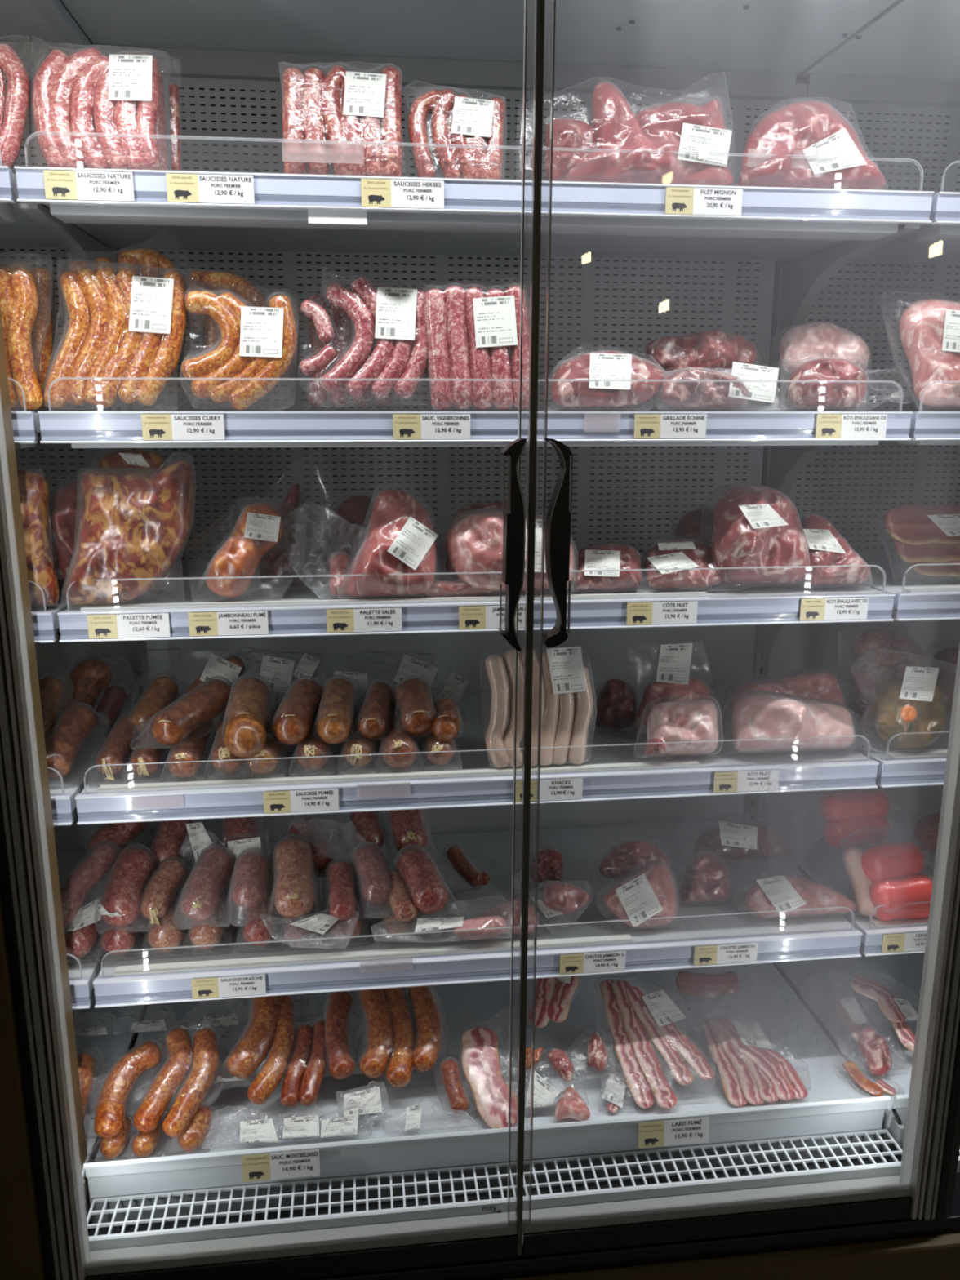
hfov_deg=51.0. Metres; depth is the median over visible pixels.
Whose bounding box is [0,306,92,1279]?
post
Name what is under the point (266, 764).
pack
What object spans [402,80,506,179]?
pack
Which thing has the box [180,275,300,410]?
pack
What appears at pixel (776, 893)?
pack
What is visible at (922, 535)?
pack
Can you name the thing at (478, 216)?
display shelf
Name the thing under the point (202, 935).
pack
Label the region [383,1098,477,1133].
pack
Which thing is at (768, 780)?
price tag
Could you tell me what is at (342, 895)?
pack
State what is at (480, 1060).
pack
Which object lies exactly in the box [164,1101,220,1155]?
pack
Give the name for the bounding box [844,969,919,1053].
pack
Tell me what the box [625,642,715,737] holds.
pack
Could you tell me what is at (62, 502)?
pack
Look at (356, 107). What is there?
pack
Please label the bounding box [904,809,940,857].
pack
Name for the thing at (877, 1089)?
pack
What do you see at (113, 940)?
pack
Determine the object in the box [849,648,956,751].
pack
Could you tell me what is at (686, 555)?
pack
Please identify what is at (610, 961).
price tag
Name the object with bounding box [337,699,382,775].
pack
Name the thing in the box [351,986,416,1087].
pack
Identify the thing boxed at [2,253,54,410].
pack
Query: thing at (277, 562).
pack
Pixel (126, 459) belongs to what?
pack
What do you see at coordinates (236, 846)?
pack
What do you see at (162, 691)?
pack
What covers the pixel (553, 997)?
pack
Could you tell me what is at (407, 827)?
pack
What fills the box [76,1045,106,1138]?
pack
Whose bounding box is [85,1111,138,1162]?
pack
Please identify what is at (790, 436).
display shelf
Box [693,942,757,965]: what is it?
price tag
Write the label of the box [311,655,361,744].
pack
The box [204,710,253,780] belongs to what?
pack
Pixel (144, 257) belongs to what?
pack
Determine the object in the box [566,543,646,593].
pack
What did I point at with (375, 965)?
display shelf
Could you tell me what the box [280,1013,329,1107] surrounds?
pack
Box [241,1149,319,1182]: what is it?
price tag
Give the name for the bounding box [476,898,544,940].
pack
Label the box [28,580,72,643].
display shelf
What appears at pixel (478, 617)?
price tag
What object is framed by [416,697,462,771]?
pack
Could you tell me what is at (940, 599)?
display shelf
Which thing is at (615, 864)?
pack
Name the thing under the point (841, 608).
price tag
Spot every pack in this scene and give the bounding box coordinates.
[0,35,32,173]
[0,252,53,409]
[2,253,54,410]
[17,468,59,607]
[30,35,171,170]
[38,654,73,740]
[42,257,190,410]
[44,702,109,787]
[48,472,84,594]
[57,641,137,743]
[59,840,128,932]
[60,452,196,605]
[63,894,104,964]
[67,228,189,399]
[72,1009,122,1037]
[74,44,182,170]
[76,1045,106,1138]
[78,821,159,881]
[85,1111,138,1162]
[87,711,138,786]
[88,839,156,934]
[89,1036,165,1138]
[90,448,179,595]
[94,912,147,961]
[115,1004,177,1034]
[119,1115,168,1159]
[122,722,168,784]
[128,648,186,754]
[128,1017,227,1137]
[129,675,234,749]
[132,856,195,932]
[141,887,191,959]
[148,818,204,883]
[160,719,217,782]
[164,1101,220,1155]
[168,843,235,929]
[177,649,258,697]
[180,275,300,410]
[182,892,235,956]
[184,822,217,862]
[186,267,292,400]
[186,998,250,1029]
[189,496,306,602]
[201,1105,288,1149]
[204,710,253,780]
[211,994,303,1104]
[217,816,267,881]
[220,848,275,926]
[222,646,279,757]
[222,831,271,864]
[235,886,284,953]
[238,705,292,778]
[258,472,339,588]
[258,648,328,745]
[262,910,355,948]
[267,833,319,924]
[275,1106,326,1142]
[276,895,322,951]
[278,61,405,177]
[280,814,342,877]
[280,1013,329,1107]
[282,501,368,598]
[288,710,337,777]
[289,817,368,862]
[293,995,323,1022]
[297,265,428,406]
[302,280,399,410]
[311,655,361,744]
[317,991,363,1079]
[318,1098,375,1139]
[320,858,361,921]
[322,888,369,947]
[324,488,373,564]
[333,650,399,740]
[336,1080,390,1122]
[337,480,444,599]
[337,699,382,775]
[342,810,391,866]
[346,841,392,918]
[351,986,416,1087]
[371,894,511,942]
[374,697,425,773]
[374,900,422,944]
[380,808,435,871]
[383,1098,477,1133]
[384,868,423,922]
[387,844,459,915]
[390,651,439,738]
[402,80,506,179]
[404,985,449,1071]
[408,579,505,598]
[416,277,530,410]
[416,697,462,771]
[427,667,468,742]
[433,506,578,594]
[433,1054,476,1115]
[437,494,526,580]
[438,843,489,893]
[458,1004,518,1128]
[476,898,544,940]
[480,644,596,768]
[511,1046,590,1120]
[514,845,568,893]
[515,71,736,186]
[526,975,582,1027]
[528,880,595,933]
[547,341,667,411]
[564,1028,614,1081]
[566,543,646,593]
[588,674,639,732]
[594,975,715,1108]
[595,856,681,930]
[598,1071,633,1112]
[599,835,678,887]
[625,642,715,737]
[633,694,723,758]
[635,328,760,374]
[635,533,758,592]
[652,361,790,411]
[657,966,744,997]
[671,490,718,545]
[678,847,733,906]
[681,814,804,865]
[697,1006,810,1106]
[699,483,809,588]
[720,666,845,721]
[722,689,866,754]
[735,871,860,921]
[737,97,888,190]
[769,321,871,382]
[778,352,916,411]
[794,511,872,588]
[794,782,900,848]
[823,989,908,1075]
[833,1052,905,1097]
[837,624,930,727]
[840,826,933,921]
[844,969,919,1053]
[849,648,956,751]
[871,502,959,583]
[878,290,959,411]
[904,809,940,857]
[924,641,959,711]
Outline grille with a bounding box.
[86,1128,902,1239]
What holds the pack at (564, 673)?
on the display shelf at (612, 771)
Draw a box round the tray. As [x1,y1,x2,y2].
[72,942,924,1197]
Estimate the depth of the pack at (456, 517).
1.66 m
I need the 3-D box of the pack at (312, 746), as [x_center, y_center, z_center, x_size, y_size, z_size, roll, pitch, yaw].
[-0.266,0.152,1.622,0.072,0.090,0.177,-1,13,-4]
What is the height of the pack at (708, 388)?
0.074 m
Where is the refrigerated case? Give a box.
[0,0,959,1279]
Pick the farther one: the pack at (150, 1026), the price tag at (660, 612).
the pack at (150, 1026)
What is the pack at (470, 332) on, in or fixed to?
on the display shelf at (790, 436)
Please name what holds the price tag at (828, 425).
attached to the display shelf at (790, 436)
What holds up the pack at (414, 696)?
on the pack at (398, 740)
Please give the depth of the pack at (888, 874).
1.72 m
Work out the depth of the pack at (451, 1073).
1.62 m
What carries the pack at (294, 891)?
on the pack at (291, 932)
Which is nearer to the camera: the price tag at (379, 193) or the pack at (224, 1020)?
the price tag at (379, 193)
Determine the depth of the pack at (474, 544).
1.50 m
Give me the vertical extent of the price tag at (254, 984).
0.034 m
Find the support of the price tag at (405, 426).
attached to the display shelf at (790, 436)
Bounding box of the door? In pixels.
[84,0,912,1279]
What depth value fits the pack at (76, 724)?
1.54 m
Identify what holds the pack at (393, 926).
on the display shelf at (375, 965)
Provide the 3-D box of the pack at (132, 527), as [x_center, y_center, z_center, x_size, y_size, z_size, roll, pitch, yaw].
[-0.508,-0.156,1.443,0.198,0.217,0.086,-2,13,-8]
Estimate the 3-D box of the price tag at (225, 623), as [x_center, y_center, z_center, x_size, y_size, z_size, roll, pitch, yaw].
[-0.361,-0.024,1.445,0.111,0.034,0.001,-2,13,-7]
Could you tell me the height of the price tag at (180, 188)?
0.034 m
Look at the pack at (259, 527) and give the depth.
1.47 m
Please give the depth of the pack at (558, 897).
1.70 m
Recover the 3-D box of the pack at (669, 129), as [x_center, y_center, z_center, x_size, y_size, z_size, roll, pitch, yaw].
[0.210,-0.716,1.401,0.318,0.166,0.070,-2,13,-7]
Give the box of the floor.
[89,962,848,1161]
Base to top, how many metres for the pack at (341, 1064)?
0.096 m
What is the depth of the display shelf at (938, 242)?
1.71 m
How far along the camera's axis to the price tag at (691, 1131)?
1.57 m
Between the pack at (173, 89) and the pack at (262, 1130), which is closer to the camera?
the pack at (173, 89)
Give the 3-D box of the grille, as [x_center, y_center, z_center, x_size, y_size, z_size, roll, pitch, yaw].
[0.049,0.828,1.538,1.252,0.004,0.076,-2,13,-7]
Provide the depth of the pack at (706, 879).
1.78 m
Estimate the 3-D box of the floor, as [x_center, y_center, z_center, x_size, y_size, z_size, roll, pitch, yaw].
[0.640,1.935,-2.207,6.500,0.020,9.800,-2,13,-7]
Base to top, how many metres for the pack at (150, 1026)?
0.035 m
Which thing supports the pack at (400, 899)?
on the pack at (393, 926)
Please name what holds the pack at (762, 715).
on the display shelf at (612, 771)
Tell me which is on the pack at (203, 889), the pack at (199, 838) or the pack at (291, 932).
the pack at (199, 838)
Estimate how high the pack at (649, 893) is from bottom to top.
0.096 m
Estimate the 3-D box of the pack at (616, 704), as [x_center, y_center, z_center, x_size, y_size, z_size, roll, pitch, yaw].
[0.235,0.115,1.778,0.088,0.092,0.094,5,14,20]
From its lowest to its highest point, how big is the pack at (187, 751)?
0.085 m
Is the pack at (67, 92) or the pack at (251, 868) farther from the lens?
the pack at (251, 868)
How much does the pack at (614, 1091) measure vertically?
0.028 m
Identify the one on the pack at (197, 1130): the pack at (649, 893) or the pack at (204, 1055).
the pack at (204, 1055)
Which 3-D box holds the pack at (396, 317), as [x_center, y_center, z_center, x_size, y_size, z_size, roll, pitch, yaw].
[-0.163,-0.436,1.440,0.197,0.199,0.072,-1,13,-4]
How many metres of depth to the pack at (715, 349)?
1.55 m
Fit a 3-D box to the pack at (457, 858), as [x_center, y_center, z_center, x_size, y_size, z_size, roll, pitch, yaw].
[-0.032,0.410,1.808,0.102,0.069,0.074,5,14,22]
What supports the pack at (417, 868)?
on the pack at (393, 926)
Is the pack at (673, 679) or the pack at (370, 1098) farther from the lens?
the pack at (673, 679)
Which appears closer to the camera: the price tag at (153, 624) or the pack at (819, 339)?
the price tag at (153, 624)
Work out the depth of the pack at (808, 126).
1.41 m
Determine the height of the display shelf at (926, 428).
0.095 m
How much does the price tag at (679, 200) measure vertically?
0.034 m
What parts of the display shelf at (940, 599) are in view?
price rail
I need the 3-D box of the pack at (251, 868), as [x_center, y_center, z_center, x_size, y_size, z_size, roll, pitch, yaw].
[-0.391,0.401,1.681,0.091,0.096,0.142,-1,13,-6]
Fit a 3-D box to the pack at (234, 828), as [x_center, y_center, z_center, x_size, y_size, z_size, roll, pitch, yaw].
[-0.421,0.347,1.777,0.082,0.106,0.144,-3,14,-15]
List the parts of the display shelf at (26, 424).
price rail, shelf panel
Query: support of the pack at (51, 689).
on the pack at (76, 724)
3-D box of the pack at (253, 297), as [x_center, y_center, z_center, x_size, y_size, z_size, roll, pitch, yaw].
[-0.352,-0.441,1.470,0.145,0.199,0.055,-1,13,-6]
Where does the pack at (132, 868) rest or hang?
on the pack at (113, 940)
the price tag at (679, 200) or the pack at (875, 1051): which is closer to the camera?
the price tag at (679, 200)
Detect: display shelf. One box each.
[0,159,97,247]
[11,380,40,448]
[13,131,933,363]
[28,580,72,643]
[37,377,912,496]
[48,703,135,826]
[56,848,148,1009]
[57,553,895,671]
[75,683,879,824]
[93,818,862,1008]
[755,809,940,956]
[792,160,959,264]
[840,680,951,787]
[853,549,959,621]
[897,380,959,444]
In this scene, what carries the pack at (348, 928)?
on the display shelf at (375, 965)
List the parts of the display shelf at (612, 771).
price rail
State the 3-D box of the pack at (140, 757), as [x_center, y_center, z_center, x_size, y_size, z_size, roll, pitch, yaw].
[-0.517,0.163,1.593,0.064,0.080,0.164,-1,13,-3]
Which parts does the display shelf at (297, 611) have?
shelf panel, price rail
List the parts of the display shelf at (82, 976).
price rail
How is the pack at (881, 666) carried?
on the display shelf at (918, 767)
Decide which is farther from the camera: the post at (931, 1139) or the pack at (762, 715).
the pack at (762, 715)
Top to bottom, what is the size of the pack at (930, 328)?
0.180 m
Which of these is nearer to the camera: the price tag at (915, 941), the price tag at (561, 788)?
the price tag at (561, 788)
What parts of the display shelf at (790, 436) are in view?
price rail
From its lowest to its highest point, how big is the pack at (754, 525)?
0.164 m
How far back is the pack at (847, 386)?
1.51 m
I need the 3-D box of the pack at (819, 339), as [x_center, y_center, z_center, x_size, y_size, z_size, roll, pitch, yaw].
[0.544,-0.456,1.595,0.167,0.092,0.072,0,13,1]
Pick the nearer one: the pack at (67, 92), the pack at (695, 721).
the pack at (67, 92)
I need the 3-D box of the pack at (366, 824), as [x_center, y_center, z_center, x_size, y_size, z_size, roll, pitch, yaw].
[-0.203,0.343,1.806,0.072,0.100,0.140,-4,14,-16]
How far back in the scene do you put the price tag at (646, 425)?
1.46 m
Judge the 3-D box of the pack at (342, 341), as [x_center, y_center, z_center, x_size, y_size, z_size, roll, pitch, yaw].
[-0.191,-0.438,1.495,0.150,0.189,0.055,-2,13,-7]
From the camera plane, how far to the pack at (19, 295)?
1.36 m
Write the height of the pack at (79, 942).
0.076 m
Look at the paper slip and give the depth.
1.35 m
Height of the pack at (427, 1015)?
0.099 m
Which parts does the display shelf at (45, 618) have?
price rail, shelf panel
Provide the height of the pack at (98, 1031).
0.032 m
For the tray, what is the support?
on the refrigerated case
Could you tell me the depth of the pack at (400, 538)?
1.48 m
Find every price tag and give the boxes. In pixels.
[43,169,134,200]
[86,613,170,639]
[141,413,224,439]
[165,173,254,204]
[188,610,268,635]
[191,973,266,999]
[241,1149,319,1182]
[262,788,338,813]
[326,608,401,632]
[360,178,444,208]
[392,413,470,439]
[458,604,525,629]
[515,777,582,802]
[560,951,626,974]
[626,600,697,625]
[634,413,706,438]
[638,1116,709,1148]
[665,186,742,215]
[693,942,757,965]
[713,769,779,793]
[800,597,868,621]
[815,413,887,438]
[881,931,927,953]
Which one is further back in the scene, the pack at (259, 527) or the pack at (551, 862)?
the pack at (551, 862)
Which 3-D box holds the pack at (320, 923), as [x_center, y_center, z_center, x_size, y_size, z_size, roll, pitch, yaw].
[-0.273,0.465,1.614,0.161,0.060,0.046,-2,13,-8]
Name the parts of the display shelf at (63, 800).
price rail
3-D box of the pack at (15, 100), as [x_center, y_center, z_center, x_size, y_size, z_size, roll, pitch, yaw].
[-0.644,-0.700,1.308,0.117,0.175,0.057,-2,13,-8]
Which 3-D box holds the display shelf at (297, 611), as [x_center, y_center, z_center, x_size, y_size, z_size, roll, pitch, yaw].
[-0.005,-0.027,1.747,1.281,0.260,0.501,-2,13,-7]
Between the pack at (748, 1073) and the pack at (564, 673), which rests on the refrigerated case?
the pack at (748, 1073)
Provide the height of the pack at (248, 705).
0.113 m
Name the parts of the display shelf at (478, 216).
shelf panel, price rail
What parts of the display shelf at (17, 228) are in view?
price rail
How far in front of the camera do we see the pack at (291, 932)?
1.64 m
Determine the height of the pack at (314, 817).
0.065 m
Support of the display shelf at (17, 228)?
attached to the refrigerated case
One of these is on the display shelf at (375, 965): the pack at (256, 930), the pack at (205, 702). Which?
the pack at (256, 930)
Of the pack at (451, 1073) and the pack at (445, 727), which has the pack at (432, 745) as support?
the pack at (445, 727)
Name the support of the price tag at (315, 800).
attached to the display shelf at (612, 771)
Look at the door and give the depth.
1.37 m
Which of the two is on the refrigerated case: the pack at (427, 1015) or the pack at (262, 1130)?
the pack at (262, 1130)
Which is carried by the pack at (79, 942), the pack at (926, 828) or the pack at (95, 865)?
the pack at (95, 865)
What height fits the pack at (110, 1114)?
0.091 m
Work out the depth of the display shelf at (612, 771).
1.58 m
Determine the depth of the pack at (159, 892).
1.63 m
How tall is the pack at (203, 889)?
0.103 m
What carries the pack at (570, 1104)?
on the refrigerated case
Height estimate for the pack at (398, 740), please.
0.093 m
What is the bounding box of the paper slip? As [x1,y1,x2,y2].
[307,209,367,224]
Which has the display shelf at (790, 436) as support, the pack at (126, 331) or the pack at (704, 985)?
the pack at (126, 331)
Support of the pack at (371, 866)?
on the pack at (393, 926)
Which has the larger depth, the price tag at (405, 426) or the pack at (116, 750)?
the pack at (116, 750)
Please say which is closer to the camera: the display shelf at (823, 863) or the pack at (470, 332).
the pack at (470, 332)
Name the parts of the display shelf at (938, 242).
shelf panel, price rail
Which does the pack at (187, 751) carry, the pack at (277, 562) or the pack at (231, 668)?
the pack at (231, 668)
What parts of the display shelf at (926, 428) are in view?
price rail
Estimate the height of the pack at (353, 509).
0.152 m
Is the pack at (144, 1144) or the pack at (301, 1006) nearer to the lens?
the pack at (144, 1144)
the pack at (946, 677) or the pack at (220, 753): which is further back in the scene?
the pack at (946, 677)
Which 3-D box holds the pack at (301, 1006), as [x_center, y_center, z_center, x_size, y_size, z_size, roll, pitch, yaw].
[-0.340,0.649,1.809,0.116,0.047,0.070,-2,13,-7]
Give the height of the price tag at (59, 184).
0.034 m
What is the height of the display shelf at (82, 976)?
0.095 m
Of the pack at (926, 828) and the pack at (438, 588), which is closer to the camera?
the pack at (438, 588)
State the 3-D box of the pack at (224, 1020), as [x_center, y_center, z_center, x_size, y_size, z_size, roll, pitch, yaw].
[-0.464,0.657,1.789,0.114,0.041,0.054,-2,13,-9]
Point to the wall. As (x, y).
(797, 76)
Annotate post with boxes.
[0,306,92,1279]
[898,641,959,1220]
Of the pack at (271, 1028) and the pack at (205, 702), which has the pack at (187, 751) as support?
the pack at (205, 702)
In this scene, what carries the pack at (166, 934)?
on the display shelf at (375, 965)
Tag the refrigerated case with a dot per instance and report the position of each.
(896, 63)
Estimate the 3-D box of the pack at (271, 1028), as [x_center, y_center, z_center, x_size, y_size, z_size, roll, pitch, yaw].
[-0.358,0.656,1.681,0.140,0.124,0.208,4,14,18]
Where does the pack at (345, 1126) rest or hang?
on the refrigerated case
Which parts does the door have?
rail, black rail, handle, handle, black rail, rail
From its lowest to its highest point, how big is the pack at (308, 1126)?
0.028 m
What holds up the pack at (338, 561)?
on the display shelf at (297, 611)
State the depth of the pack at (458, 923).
1.63 m
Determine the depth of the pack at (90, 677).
1.71 m
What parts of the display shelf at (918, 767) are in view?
price rail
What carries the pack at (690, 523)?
on the display shelf at (297, 611)
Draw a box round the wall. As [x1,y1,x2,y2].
[90,41,804,81]
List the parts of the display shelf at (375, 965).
price rail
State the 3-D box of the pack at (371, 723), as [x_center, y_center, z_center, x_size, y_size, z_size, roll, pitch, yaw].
[-0.190,0.090,1.658,0.115,0.094,0.224,0,13,0]
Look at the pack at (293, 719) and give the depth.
1.59 m
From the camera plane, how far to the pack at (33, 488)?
1.42 m
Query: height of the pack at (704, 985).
0.047 m
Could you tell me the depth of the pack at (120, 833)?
1.73 m
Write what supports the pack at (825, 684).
on the display shelf at (612, 771)
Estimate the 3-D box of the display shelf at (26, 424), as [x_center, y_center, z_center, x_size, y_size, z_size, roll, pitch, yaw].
[-0.953,-0.351,1.551,0.647,0.095,0.496,-2,13,-7]
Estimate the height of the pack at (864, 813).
0.101 m
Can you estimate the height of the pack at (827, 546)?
0.116 m
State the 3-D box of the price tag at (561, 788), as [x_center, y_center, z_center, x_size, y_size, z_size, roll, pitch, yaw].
[0.106,0.234,1.563,0.108,0.034,0.001,-2,13,-7]
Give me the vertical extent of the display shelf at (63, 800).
0.095 m
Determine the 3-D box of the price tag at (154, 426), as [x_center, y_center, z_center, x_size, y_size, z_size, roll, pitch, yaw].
[-0.406,-0.292,1.377,0.109,0.034,0.001,-2,13,-7]
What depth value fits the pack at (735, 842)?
1.86 m
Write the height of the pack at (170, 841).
0.105 m
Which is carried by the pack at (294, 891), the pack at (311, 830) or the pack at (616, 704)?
the pack at (311, 830)
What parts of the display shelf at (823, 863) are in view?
price rail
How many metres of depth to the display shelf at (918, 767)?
1.65 m
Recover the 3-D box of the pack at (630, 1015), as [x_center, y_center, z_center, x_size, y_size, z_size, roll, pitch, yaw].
[0.299,0.681,1.722,0.196,0.105,0.232,0,13,2]
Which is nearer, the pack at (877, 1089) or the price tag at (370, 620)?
the price tag at (370, 620)
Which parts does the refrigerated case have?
canopy panel, perforated panel, panel, panel, perforated panel, canopy panel, sill, plinth panel, panel, perforated panel, canopy panel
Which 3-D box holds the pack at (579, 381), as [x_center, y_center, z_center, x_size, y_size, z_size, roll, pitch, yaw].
[0.193,-0.396,1.507,0.192,0.104,0.098,0,13,1]

